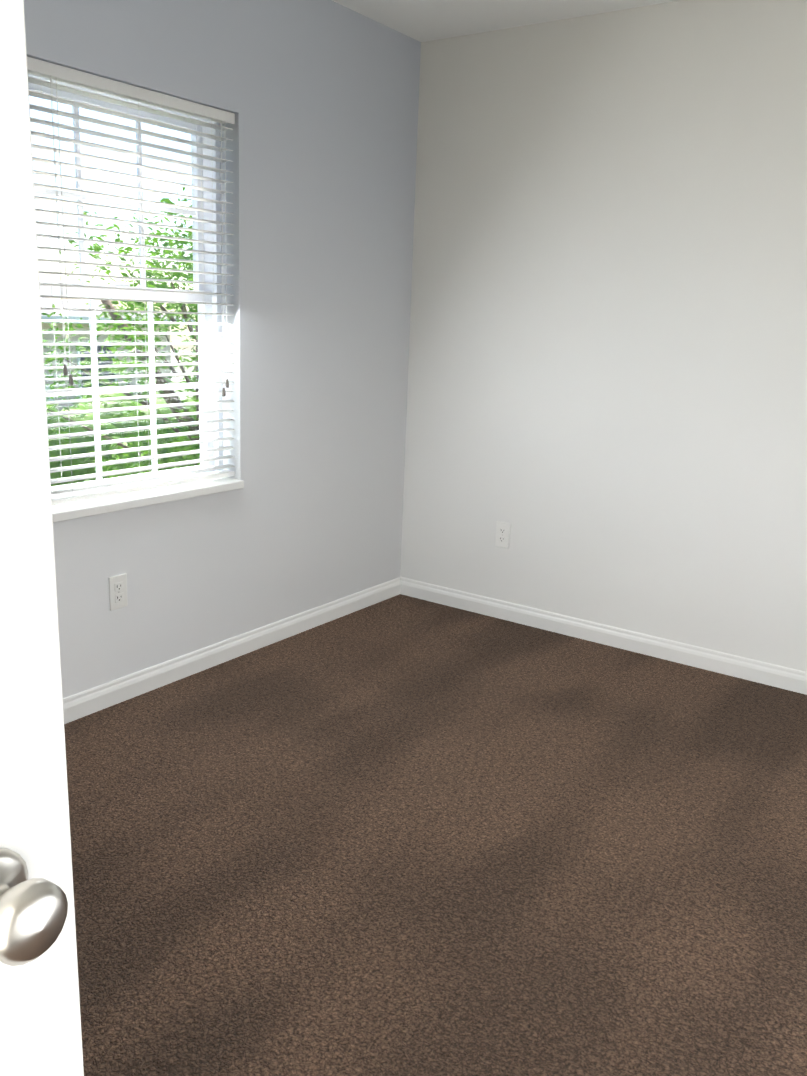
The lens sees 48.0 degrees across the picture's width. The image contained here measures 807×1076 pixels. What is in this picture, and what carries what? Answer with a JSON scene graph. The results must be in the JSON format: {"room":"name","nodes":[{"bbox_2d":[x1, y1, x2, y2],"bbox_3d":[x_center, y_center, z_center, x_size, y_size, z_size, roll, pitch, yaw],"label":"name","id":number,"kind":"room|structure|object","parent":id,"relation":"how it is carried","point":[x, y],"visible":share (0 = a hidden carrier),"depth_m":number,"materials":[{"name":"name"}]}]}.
{"room":"empty bedroom","nodes":[
{"label":"empty bedroom","id":0,"kind":"room"},
{"bbox_2d":[24,0,420,697],"bbox_3d":[-1.177,-0.563,2.635,0.200,2.500,4.200,12,17,33],"label":"wall","id":1,"kind":"structure","parent":0,"point":[320,98],"depth_m":3.42,"materials":[{"name":"white pale blue-gray paint"}]},
{"bbox_2d":[108,573,127,610],"bbox_3d":[-0.947,0.179,3.012,0.009,0.115,0.070,12,17,33],"label":"outlet","id":2,"kind":"object","parent":1,"relation":"attached to","point":[117,591],"visible":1,"depth_m":3.01,"materials":[{"name":"white plastic"}]},
{"bbox_2d":[28,73,222,496],"bbox_3d":[-0.939,-0.774,3.002,0.103,1.298,0.815,12,17,33],"label":"window unit","id":3,"kind":"structure","parent":1,"relation":"in","point":[104,293],"depth_m":3.10,"materials":[{"name":"white plastic"}]},
{"bbox_2d":[27,56,234,505],"bbox_3d":[-0.852,-0.775,2.940,0.072,1.256,0.803,12,17,33],"label":"window blind","id":4,"kind":"object","parent":3,"relation":"attached to","point":[48,70],"visible":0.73,"depth_m":2.89,"materials":[{"name":"white plastic"}]},
{"bbox_2d":[52,477,243,522],"bbox_3d":[-0.874,-0.139,3.095,0.114,0.030,0.811,12,17,33],"label":"window sill","id":5,"kind":"structure","parent":1,"relation":"attached to","point":[77,510],"depth_m":3.03,"materials":[{"name":"white wood"}]},
{"bbox_2d":[63,577,400,723],"bbox_3d":[-1.137,0.571,2.845,0.014,0.082,3.886,12,17,33],"label":"baseboard","id":6,"kind":"structure","parent":1,"relation":"attached to","point":[100,697],"depth_m":3.43,"materials":[{"name":"white wood"}]},
{"bbox_2d":[64,594,806,1075],"bbox_3d":[0.207,0.914,1.962,3.300,0.060,3.900,12,17,33],"label":"floor","id":7,"kind":"structure","parent":0,"point":[400,834],"depth_m":2.26,"materials":[{"name":"carpet"}]},
{"bbox_2d":[332,0,678,41],"bbox_3d":[-0.135,-1.418,0.791,3.650,0.120,5.650,12,17,33],"label":"ceiling","id":8,"kind":"structure","parent":0,"point":[423,20],"depth_m":3.44,"materials":[{"name":"white paint"}]},
{"bbox_2d":[400,0,806,671],"bbox_3d":[1.479,-0.610,3.246,3.450,2.500,0.150,12,17,33],"label":"wall","id":9,"kind":"structure","parent":0,"point":[606,416],"depth_m":3.56,"materials":[{"name":"white paint"}]},
{"bbox_2d":[495,521,510,548],"bbox_3d":[0.440,-0.014,4.025,0.070,0.115,0.009,12,17,33],"label":"outlet","id":10,"kind":"object","parent":9,"relation":"attached to","point":[502,539],"visible":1,"depth_m":4.02,"materials":[{"name":"white plastic"}]},
{"bbox_2d":[400,577,806,694],"bbox_3d":[1.327,0.506,3.497,3.300,0.082,0.014,12,17,33],"label":"baseboard","id":11,"kind":"structure","parent":9,"relation":"attached to","point":[785,678],"depth_m":3.79,"materials":[{"name":"white wood"}]},
{"bbox_3d":[-0.912,0.084,0.051,3.300,2.500,0.150,12,17,33],"label":"wall","id":12,"kind":"structure","parent":0,"visible":0},
{"bbox_2d":[0,0,83,1075],"bbox_3d":[-0.483,0.205,0.361,0.167,2.006,0.773,12,17,33],"label":"door","id":13,"kind":"structure","parent":12,"relation":"in","point":[40,1026],"depth_m":0.62,"materials":[{"name":"white paint"}]},
{"label":"outside","id":14,"kind":"structure","parent":0,"visible":0},
{"bbox_2d":[171,356,195,399],"bbox_3d":[-18.997,-3.528,29.771,59.750,0.200,100.000,12,17,33],"label":"ground","id":15,"kind":"structure","parent":14,"point":[188,370],"depth_m":59.73,"materials":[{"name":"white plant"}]},
{"bbox_2d":[40,298,194,411],"bbox_3d":[-13.654,-4.411,24.480,9.020,4.450,13.000,12,17,33],"label":"house","id":16,"kind":"structure","parent":15,"relation":"on","point":[73,316],"depth_m":24.55,"materials":[{"name":"paint"}]},
{"bbox_2d":[41,180,199,480],"bbox_3d":[-2.574,-1.860,12.459,4.142,6.110,4.734,12,17,33],"label":"tree","id":17,"kind":"object","parent":15,"relation":"on","point":[140,349],"depth_m":11.62,"materials":[{"name":"green plant"}]},
{"bbox_2d":[47,392,195,486],"bbox_3d":[-7.625,-1.881,20.788,3.017,2.970,17.381,12,17,33],"label":"hedge","id":18,"kind":"object","parent":15,"relation":"on","point":[89,438],"depth_m":20.33,"materials":[{"name":"green plant"}]}
]}

